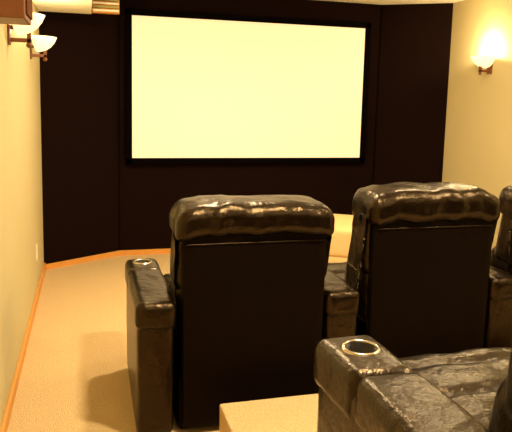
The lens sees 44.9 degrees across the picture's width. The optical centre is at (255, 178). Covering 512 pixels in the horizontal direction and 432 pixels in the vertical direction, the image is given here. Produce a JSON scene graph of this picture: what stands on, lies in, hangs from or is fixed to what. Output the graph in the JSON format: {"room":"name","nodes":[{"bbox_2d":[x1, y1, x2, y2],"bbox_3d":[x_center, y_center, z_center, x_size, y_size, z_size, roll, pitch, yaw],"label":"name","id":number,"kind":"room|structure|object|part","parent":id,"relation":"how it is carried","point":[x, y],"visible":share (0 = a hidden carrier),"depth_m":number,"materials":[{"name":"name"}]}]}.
{"room":"home theater","nodes":[
{"label":"home theater","id":0,"kind":"room"},
{"bbox_2d":[0,1,43,427],"bbox_3d":[-1.048,-0.001,2.110,0.120,2.600,7.780,-1,8,-15],"label":"wall","id":1,"kind":"structure","parent":0,"point":[21,202],"depth_m":3.61,"materials":[{"name":"beige paint"}]},
{"bbox_2d":[0,0,32,24],"bbox_3d":[-0.975,-0.793,2.396,0.188,0.360,0.260,-1,8,-15],"label":"loudspeaker","id":2,"kind":"object","parent":1,"relation":"attached to","point":[13,12],"visible":1,"depth_m":2.31,"materials":[{"name":"brown wood"}]},
{"bbox_2d":[25,0,32,19],"bbox_3d":[-0.888,-0.794,2.420,0.008,0.320,0.220,-1,8,-15],"label":"grille","id":3,"kind":"object","parent":2,"relation":"attached to","point":[28,3],"depth_m":2.40,"materials":[{"name":"brown wood"}]},
{"bbox_2d":[0,263,45,431],"bbox_3d":[-0.959,1.280,2.091,0.016,0.070,7.360,-1,8,-15],"label":"baseboard","id":4,"kind":"structure","parent":1,"relation":"attached to","point":[9,406],"depth_m":3.58,"materials":[{"name":"brown wood"}]},
{"bbox_2d":[7,12,44,47],"bbox_3d":[-1.214,-0.779,3.284,0.188,0.175,0.284,-1,8,-15],"label":"lamp","id":5,"kind":"object","parent":1,"relation":"attached to","point":[38,18],"visible":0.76,"depth_m":3.24,"materials":[{"name":"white glass"}]},
{"bbox_3d":[-1.189,-0.814,3.286,0.138,0.106,0.284,-1,8,-15],"label":"lamp shade","id":6,"kind":"part","parent":5,"relation":"part of","materials":[{"name":"white glass"}]},
{"bbox_2d":[30,35,56,60],"bbox_3d":[-1.551,-0.945,4.529,0.188,0.175,0.284,-1,8,-15],"label":"lamp","id":7,"kind":"object","parent":1,"relation":"attached to","point":[41,43],"visible":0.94,"depth_m":4.46,"materials":[{"name":"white glass"}]},
{"bbox_3d":[-1.608,-0.978,4.509,0.032,0.106,0.284,-1,8,-15],"label":"glass","id":8,"kind":"part","parent":7,"relation":"part of","materials":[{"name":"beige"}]},
{"bbox_3d":[-1.526,-0.979,4.531,0.138,0.106,0.284,-1,8,-15],"label":"lamp shade","id":9,"kind":"part","parent":7,"relation":"part of","materials":[{"name":"white glass"}]},
{"bbox_2d":[7,254,218,431],"bbox_3d":[0.915,1.315,2.823,4.254,0.100,8.020,-1,8,-15],"label":"floor","id":10,"kind":"structure","parent":0,"point":[74,377],"depth_m":3.77,"materials":[{"name":"beige carpet"}]},
{"bbox_2d":[125,195,359,431],"bbox_3d":[-0.139,0.590,3.416,1.116,1.123,1.073,-1,8,-15],"label":"recliner","id":11,"kind":"object","parent":10,"relation":"on","point":[247,298],"visible":0.99,"depth_m":2.92,"materials":[{"name":"black leather"}]},
{"bbox_2d":[133,259,151,263],"bbox_3d":[-0.643,0.508,3.523,0.110,0.083,0.110,-1,8,-15],"label":"cup holder","id":12,"kind":"object","parent":11,"relation":"on","point":[139,261],"depth_m":3.55,"materials":[{"name":"gold"}]},
{"bbox_3d":[-0.570,0.856,3.262,0.182,0.615,0.849,-1,8,-15],"label":"arm","id":13,"kind":"part","parent":11,"relation":"part of","materials":[{"name":"brown leather"}]},
{"bbox_2d":[163,273,181,356],"bbox_3d":[-0.172,0.750,3.574,0.734,0.332,0.796,-1,8,-15],"label":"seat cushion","id":14,"kind":"object","parent":11,"relation":"on","point":[177,341],"depth_m":3.15,"materials":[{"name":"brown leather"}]},
{"bbox_3d":[-0.035,0.352,3.055,0.769,0.363,0.288,-1,8,-15],"label":"backrest","id":15,"kind":"part","parent":11,"relation":"part of","materials":[{"name":"brown leather"}]},
{"bbox_3d":[-0.011,0.711,2.983,0.704,0.948,0.067,-1,8,-15],"label":"panel","id":16,"kind":"part","parent":11,"relation":"part of","materials":[{"name":"black leather"}]},
{"bbox_3d":[0.317,0.847,3.500,0.180,0.615,0.849,-1,8,-15],"label":"arm","id":17,"kind":"part","parent":11,"relation":"part of","materials":[{"name":"brown leather"}]},
{"bbox_2d":[219,393,318,431],"bbox_3d":[1.841,1.376,1.176,3.047,0.255,4.128,-1,8,-15],"label":"platform","id":18,"kind":"object","parent":10,"relation":"on","point":[299,413],"visible":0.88,"depth_m":2.65,"materials":[{"name":"beige carpet"}]},
{"bbox_2d":[314,335,511,431],"bbox_3d":[0.779,0.561,1.571,1.100,1.196,1.079,-1,8,-15],"label":"recliner","id":19,"kind":"object","parent":18,"relation":"on","point":[364,386],"visible":1,"depth_m":1.57,"materials":[{"name":"black leather"}]},
{"bbox_3d":[0.356,0.853,1.422,0.182,0.636,0.849,-1,8,-15],"label":"arm","id":20,"kind":"part","parent":19,"relation":"part of","materials":[{"name":"brown leather"}]},
{"bbox_2d":[340,339,380,355],"bbox_3d":[0.283,0.495,1.682,0.110,0.086,0.110,-1,8,-15],"label":"cup holder","id":21,"kind":"object","parent":19,"relation":"on","point":[355,347],"depth_m":1.71,"materials":[{"name":"gold"}]},
{"bbox_2d":[398,348,511,428],"bbox_3d":[0.737,0.745,1.730,0.735,0.346,0.796,-1,8,-15],"label":"seat cushion","id":22,"kind":"object","parent":19,"relation":"on","point":[472,378],"depth_m":1.81,"materials":[{"name":"brown leather"}]},
{"bbox_3d":[0.875,0.316,1.202,0.774,0.402,0.281,-1,8,-15],"label":"backrest","id":23,"kind":"part","parent":19,"relation":"part of","materials":[{"name":"brown leather"}]},
{"bbox_2d":[328,214,352,262],"bbox_3d":[0.834,0.640,5.467,0.900,0.545,0.720,3,8,15],"label":"ottoman","id":24,"kind":"object","parent":10,"relation":"on","point":[341,237],"visible":0.04,"depth_m":5.13,"materials":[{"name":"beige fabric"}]},
{"bbox_2d":[327,182,511,357],"bbox_3d":[0.874,0.552,3.747,0.936,1.161,1.080,-1,8,-15],"label":"recliner","id":25,"kind":"object","parent":10,"relation":"on","point":[419,258],"visible":0.82,"depth_m":3.23,"materials":[{"name":"black leather"}]},
{"bbox_2d":[327,262,365,335],"bbox_3d":[0.750,0.734,3.885,0.736,0.334,0.796,-1,8,-15],"label":"armrest","id":26,"kind":"object","parent":25,"relation":"on","point":[339,269],"depth_m":3.79,"materials":[{"name":"brown leather"}]},
{"bbox_3d":[0.892,0.317,3.361,0.774,0.390,0.280,-1,8,-15],"label":"backrest","id":27,"kind":"part","parent":25,"relation":"part of","materials":[{"name":"brown leather"}]},
{"bbox_3d":[0.913,0.678,3.291,0.704,0.977,0.067,-1,8,-15],"label":"panel","id":28,"kind":"part","parent":25,"relation":"part of","materials":[{"name":"black leather"}]},
{"bbox_3d":[1.240,0.828,3.810,0.180,0.615,0.849,-1,8,-15],"label":"arm","id":29,"kind":"part","parent":25,"relation":"part of","materials":[{"name":"brown leather"}]},
{"bbox_2d":[490,185,511,273],"bbox_3d":[1.759,0.547,3.983,0.940,1.153,1.086,-1,8,-15],"label":"recliner","id":30,"kind":"object","parent":10,"relation":"on","point":[501,254],"visible":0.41,"depth_m":3.51,"materials":[{"name":"black leather"}]},
{"bbox_3d":[1.775,0.306,3.600,0.770,0.391,0.286,-1,8,-15],"label":"backrest","id":31,"kind":"part","parent":30,"relation":"part of","materials":[{"name":"brown leather"}]},
{"bbox_2d":[39,0,452,263],"bbox_3d":[-0.023,-0.518,6.230,4.014,2.600,0.530,-1,8,-15],"label":"wall","id":32,"kind":"structure","parent":0,"point":[82,148],"depth_m":6.23,"materials":[{"name":"fabric"}]},
{"bbox_2d":[46,248,170,269],"bbox_3d":[-0.036,0.754,6.331,3.980,0.050,0.422,-1,8,-15],"label":"baseboard","id":33,"kind":"structure","parent":32,"relation":"attached to","point":[167,250],"depth_m":6.06,"materials":[{"name":"brown wood"}]},
{"bbox_2d":[118,15,119,249],"bbox_3d":[-1.331,-0.552,6.016,0.008,2.540,0.008,-1,8,-15],"label":"trim","id":34,"kind":"structure","parent":32,"relation":"attached to","point":[118,15],"depth_m":6.01,"materials":[{"name":"black fabric"}]},
{"bbox_2d":[125,8,370,163],"bbox_3d":[-0.035,-0.890,6.293,2.527,1.480,0.060,-1,8,-15],"label":"projection screen","id":35,"kind":"object","parent":32,"relation":"attached to","point":[201,88],"visible":1,"depth_m":6.25,"materials":[{"name":"beige fabric"}]},
{"bbox_3d":[-1.226,-0.877,5.973,0.060,1.480,0.060,-1,8,-15],"label":"frame","id":36,"kind":"part","parent":35,"relation":"part of","materials":[{"name":"black fabric"}]},
{"bbox_3d":[-0.052,-0.186,6.386,2.527,0.060,0.060,-1,8,-15],"label":"frame","id":37,"kind":"part","parent":35,"relation":"part of","materials":[{"name":"black fabric"}]},
{"bbox_3d":[-0.018,-1.594,6.201,2.527,0.060,0.060,-1,8,-15],"label":"frame","id":38,"kind":"part","parent":35,"relation":"part of","materials":[{"name":"black fabric"}]},
{"bbox_3d":[1.156,-0.903,6.614,0.060,1.480,0.060,-1,8,-15],"label":"frame","id":39,"kind":"part","parent":35,"relation":"part of","materials":[{"name":"black fabric"}]},
{"bbox_2d":[372,5,381,184],"bbox_3d":[1.300,-0.581,6.725,0.008,2.540,0.008,-1,8,-15],"label":"trim","id":40,"kind":"structure","parent":32,"relation":"attached to","point":[381,5],"depth_m":6.68,"materials":[{"name":"black fabric"}]},
{"bbox_2d":[319,0,462,4],"bbox_3d":[0.980,-1.361,2.471,4.254,0.100,8.020,-1,8,-15],"label":"ceiling","id":41,"kind":"structure","parent":0,"point":[379,2],"depth_m":6.35,"materials":[{"name":"beige paint"}]},
{"bbox_2d":[32,0,91,13],"bbox_3d":[-1.461,-1.499,4.659,0.438,0.314,1.468,-1,8,-15],"label":"soffit","id":42,"kind":"structure","parent":41,"relation":"attached to","point":[64,6],"depth_m":4.97,"materials":[{"name":"beige paint"}]},
{"bbox_2d":[92,0,118,14],"bbox_3d":[-1.301,-1.590,5.364,0.230,0.308,0.120,-1,8,-15],"label":"air vent","id":43,"kind":"object","parent":42,"relation":"attached to","point":[98,6],"visible":1,"depth_m":5.34,"materials":[{"name":"brown metal"}]},
{"bbox_2d":[442,0,511,249],"bbox_3d":[2.943,-0.045,3.184,0.120,2.600,7.780,-1,8,-15],"label":"wall","id":44,"kind":"structure","parent":0,"point":[478,129],"depth_m":5.91,"materials":[{"name":"beige paint"}]},
{"bbox_2d":[471,55,495,74],"bbox_3d":[2.086,-1.045,5.735,0.188,0.175,0.284,-1,8,-15],"label":"lamp","id":45,"kind":"object","parent":44,"relation":"attached to","point":[482,61],"visible":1,"depth_m":5.67,"materials":[{"name":"white glass"}]},
{"bbox_3d":[2.063,-1.079,5.724,0.138,0.106,0.284,-1,8,-15],"label":"lamp shade","id":46,"kind":"part","parent":45,"relation":"part of","materials":[{"name":"white glass"}]}
]}

